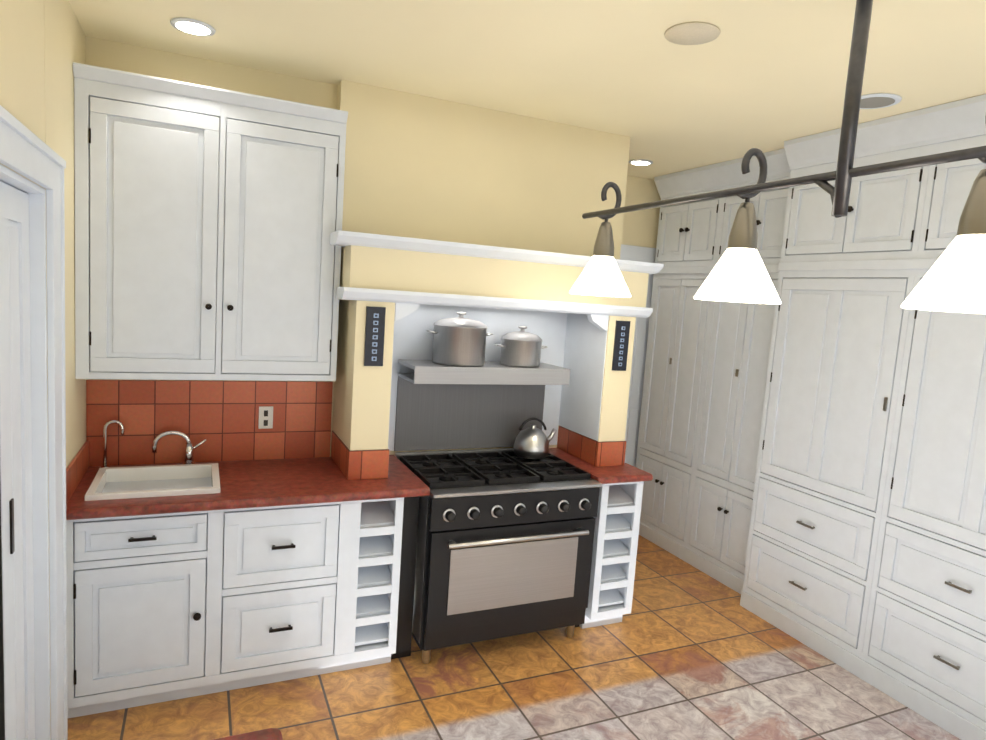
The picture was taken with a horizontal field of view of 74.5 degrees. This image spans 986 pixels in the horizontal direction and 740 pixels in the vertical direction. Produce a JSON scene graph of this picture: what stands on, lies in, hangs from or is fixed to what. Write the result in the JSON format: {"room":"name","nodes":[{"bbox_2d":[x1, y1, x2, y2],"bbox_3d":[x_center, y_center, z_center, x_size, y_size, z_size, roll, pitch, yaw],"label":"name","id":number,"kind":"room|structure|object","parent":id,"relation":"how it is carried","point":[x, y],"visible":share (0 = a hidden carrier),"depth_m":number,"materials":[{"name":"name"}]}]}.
{"room":"kitchen","nodes":[
{"label":"kitchen","id":0,"kind":"room"},
{"bbox_2d":[0,0,85,721],"bbox_3d":[-0.819,0.306,0.447,0.151,2.855,5.880,1,7,-24],"label":"wall","id":1,"kind":"structure","parent":0,"point":[42,46],"depth_m":2.28,"materials":[{"name":"beige paint"}]},
{"bbox_2d":[0,181,34,739],"bbox_3d":[-1.551,0.464,2.076,0.063,2.059,0.374,1,7,-24],"label":"pocket door","id":2,"kind":"structure","parent":1,"relation":"in","point":[17,696],"depth_m":2.06,"materials":[{"name":"white paint"}]},
{"bbox_2d":[0,105,67,739],"bbox_3d":[-1.347,0.457,1.651,0.184,2.218,1.660,1,7,-24],"label":"door frame","id":3,"kind":"structure","parent":1,"relation":"attached to","point":[25,151],"depth_m":2.27,"materials":[{"name":"white paint"}]},
{"bbox_2d":[85,36,558,456],"bbox_3d":[-0.685,-0.040,3.624,3.000,2.855,0.150,1,7,-24],"label":"wall","id":4,"kind":"structure","parent":0,"point":[109,54],"depth_m":3.06,"materials":[{"name":"beige paint"}]},
{"bbox_2d":[73,62,347,380],"bbox_3d":[-1.278,-0.601,3.008,1.090,1.275,0.335,1,7,-24],"label":"upper cabinet","id":5,"kind":"object","parent":4,"relation":"attached to","point":[208,220],"visible":1,"depth_m":2.86,"materials":[{"name":"white paint"}]},
{"bbox_2d":[330,230,663,479],"bbox_3d":[-0.013,-0.062,3.541,1.795,1.163,0.538,1,7,-24],"label":"mantel","id":6,"kind":"object","parent":4,"relation":"attached to","point":[396,388],"visible":0.94,"depth_m":3.56,"materials":[{"name":"beige paint"}]},
{"bbox_2d":[427,312,492,366],"bbox_3d":[-0.182,-0.177,3.561,0.369,0.285,0.302,1,7,-24],"label":"pot","id":7,"kind":"object","parent":6,"relation":"on","point":[460,340],"visible":1,"depth_m":3.44,"materials":[{"name":"silver metal"}]},
{"bbox_2d":[495,326,546,366],"bbox_3d":[0.163,-0.141,3.710,0.309,0.225,0.239,1,7,-24],"label":"pot","id":8,"kind":"object","parent":6,"relation":"on","point":[521,348],"visible":1,"depth_m":3.62,"materials":[{"name":"silver metal"}]},
{"bbox_2d":[337,79,630,258],"bbox_3d":[-0.004,-1.051,3.648,1.736,0.765,0.098,1,7,-24],"label":"wall","id":9,"kind":"structure","parent":0,"point":[422,167],"depth_m":3.54,"materials":[{"name":"beige paint"}]},
{"bbox_2d":[67,535,960,739],"bbox_3d":[0.984,1.743,1.782,4.580,0.050,6.460,1,7,-24],"label":"floor","id":10,"kind":"structure","parent":0,"point":[683,650],"depth_m":3.07,"materials":[{"name":"tile"}]},
{"bbox_2d":[66,512,225,717],"bbox_3d":[-1.557,0.972,2.946,0.580,0.880,0.626,1,7,-24],"label":"base cabinet","id":11,"kind":"object","parent":10,"relation":"on","point":[146,595],"depth_m":2.67,"materials":[{"name":"white paint"}]},
{"bbox_2d":[66,455,429,519],"bbox_3d":[-1.109,0.525,3.065,1.482,0.040,0.636,1,7,-24],"label":"countertop","id":12,"kind":"structure","parent":11,"relation":"on","point":[291,479],"depth_m":2.93,"materials":[{"name":"red stone"}]},
{"bbox_2d":[101,420,123,467],"bbox_3d":[-1.778,0.346,3.028,0.096,0.231,0.036,1,7,-24],"label":"filter faucet","id":13,"kind":"object","parent":12,"relation":"on","point":[107,424],"visible":0.9,"depth_m":3.01,"materials":[{"name":"silver metal"}]},
{"bbox_2d":[82,460,221,499],"bbox_3d":[-1.495,0.588,2.891,0.501,0.222,0.419,1,7,-24],"label":"sink","id":14,"kind":"object","parent":12,"relation":"in","point":[116,481],"depth_m":2.98,"materials":[{"name":"white ceramic"}]},
{"bbox_2d":[152,430,206,463],"bbox_3d":[-1.514,0.378,3.135,0.240,0.178,0.056,1,7,-24],"label":"faucet","id":15,"kind":"object","parent":12,"relation":"on","point":[189,447],"visible":0.94,"depth_m":3.13,"materials":[{"name":"silver metal"}]},
{"bbox_2d":[213,728,282,739],"bbox_3d":[-0.289,1.344,0.208,0.648,0.921,2.350,1,7,-24],"label":"countertop","id":16,"kind":"structure","parent":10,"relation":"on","point":[270,734],"depth_m":1.32,"materials":[{"name":"red stone"}]},
{"bbox_2d":[222,500,365,691],"bbox_3d":[-1.051,0.981,3.174,0.650,0.880,0.626,1,7,-24],"label":"base cabinet","id":17,"kind":"object","parent":10,"relation":"on","point":[262,540],"depth_m":2.91,"materials":[{"name":"white paint"}]},
{"bbox_2d":[362,500,389,643],"bbox_3d":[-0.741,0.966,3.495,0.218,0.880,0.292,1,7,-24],"label":"base cabinet","id":18,"kind":"object","parent":10,"relation":"on","point":[374,566],"depth_m":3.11,"materials":[{"name":"white paint"}]},
{"bbox_2d":[395,448,601,663],"bbox_3d":[-0.010,0.981,3.561,0.937,0.935,0.718,1,7,-24],"label":"range","id":19,"kind":"object","parent":10,"relation":"on","point":[505,537],"visible":0.92,"depth_m":3.28,"materials":[{"name":"black metal"}]},
{"bbox_2d":[514,417,556,458],"bbox_3d":[0.255,0.389,3.793,0.267,0.228,0.210,1,7,-24],"label":"kettle","id":20,"kind":"object","parent":19,"relation":"on","point":[532,441],"visible":1,"depth_m":3.72,"materials":[{"name":"silver metal"}]},
{"bbox_2d":[549,448,652,628],"bbox_3d":[0.561,0.992,3.877,0.358,0.920,0.668,1,7,-24],"label":"wine rack cabinet","id":21,"kind":"object","parent":10,"relation":"on","point":[614,552],"visible":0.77,"depth_m":3.65,"materials":[{"name":"white paint"}]},
{"bbox_2d":[636,170,687,541],"bbox_3d":[1.537,-0.064,5.200,0.510,2.853,0.340,1,7,-24],"label":"tall cabinet","id":22,"kind":"object","parent":10,"relation":"on","point":[670,234],"depth_m":5.09,"materials":[{"name":"white paint"}]},
{"bbox_2d":[652,163,719,557],"bbox_3d":[1.681,-0.019,4.880,0.510,2.853,0.369,1,7,-24],"label":"tall cabinet","id":23,"kind":"object","parent":10,"relation":"on","point":[696,246],"depth_m":4.83,"materials":[{"name":"white paint"}]},
{"bbox_2d":[680,156,759,578],"bbox_3d":[1.806,0.021,4.600,0.510,2.853,0.369,1,7,-24],"label":"tall cabinet","id":24,"kind":"object","parent":10,"relation":"on","point":[720,340],"depth_m":4.54,"materials":[{"name":"white paint"}]},
{"bbox_2d":[716,150,783,590],"bbox_3d":[1.951,0.067,4.280,0.510,2.853,0.340,1,7,-24],"label":"tall cabinet","id":25,"kind":"object","parent":10,"relation":"on","point":[752,332],"depth_m":4.29,"materials":[{"name":"white paint"}]},
{"bbox_2d":[736,110,923,670],"bbox_3d":[2.128,0.140,3.727,0.640,2.854,0.882,1,7,-24],"label":"tall cabinet","id":26,"kind":"object","parent":10,"relation":"on","point":[811,453],"depth_m":3.60,"materials":[{"name":"white paint"}]},
{"bbox_2d":[848,94,985,739],"bbox_3d":[2.461,0.245,2.985,0.640,2.854,0.880,1,7,-24],"label":"tall cabinet","id":27,"kind":"object","parent":10,"relation":"on","point":[919,639],"depth_m":3.06,"materials":[{"name":"white paint"}]},
{"bbox_2d":[68,0,985,179],"bbox_3d":[0.709,-1.446,3.714,5.570,0.100,11.000,1,7,-24],"label":"ceiling","id":28,"kind":"structure","parent":0,"point":[763,76],"depth_m":2.70,"materials":[{"name":"beige paint"}]},
{"bbox_2d":[170,17,215,35],"bbox_3d":[-1.227,-1.401,2.651,0.170,0.008,0.170,1,7,-24],"label":"recessed light","id":29,"kind":"object","parent":28,"relation":"in","point":[193,26],"visible":0.96,"depth_m":2.63,"materials":[{"name":"white paint"}]},
{"bbox_2d":[629,159,652,164],"bbox_3d":[1.042,-1.462,4.569,0.170,0.008,0.170,1,7,-24],"label":"recessed light","id":30,"kind":"object","parent":28,"relation":"in","point":[640,162],"visible":0.98,"depth_m":4.54,"materials":[{"name":"white paint"}]},
{"bbox_2d":[664,22,719,44],"bbox_3d":[0.736,-1.241,2.396,0.200,0.006,0.200,1,7,-24],"label":"ceiling speaker","id":31,"kind":"object","parent":28,"relation":"attached to","point":[692,33],"visible":1,"depth_m":2.38},
{"bbox_2d":[569,0,985,313],"bbox_3d":[0.885,-0.734,2.314,0.296,0.973,1.956,1,7,-24],"label":"pendant light","id":32,"kind":"object","parent":28,"relation":"hanging from","point":[953,279],"visible":1,"depth_m":1.86,"materials":[{"name":"white glass"}]},
{"bbox_2d":[860,93,901,108],"bbox_3d":[1.757,-1.237,2.988,0.220,0.008,0.220,1,7,-24],"label":"ceiling speaker","id":33,"kind":"object","parent":28,"relation":"attached to","point":[875,100],"visible":0.69,"depth_m":2.96,"materials":[{"name":"white paint"}]},
{"bbox_2d":[621,175,660,457],"bbox_3d":[1.436,-0.109,5.525,2.710,2.856,0.141,1,7,-24],"label":"wall","id":34,"kind":"structure","parent":0,"point":[640,227],"depth_m":5.16,"materials":[{"name":"beige paint"}]},
{"bbox_2d":[620,244,655,466],"bbox_3d":[0.734,0.147,5.224,1.070,2.320,0.180,1,7,-24],"label":"door frame","id":35,"kind":"structure","parent":34,"relation":"attached to","point":[637,253],"depth_m":5.31,"materials":[{"name":"white paint"}]}
]}

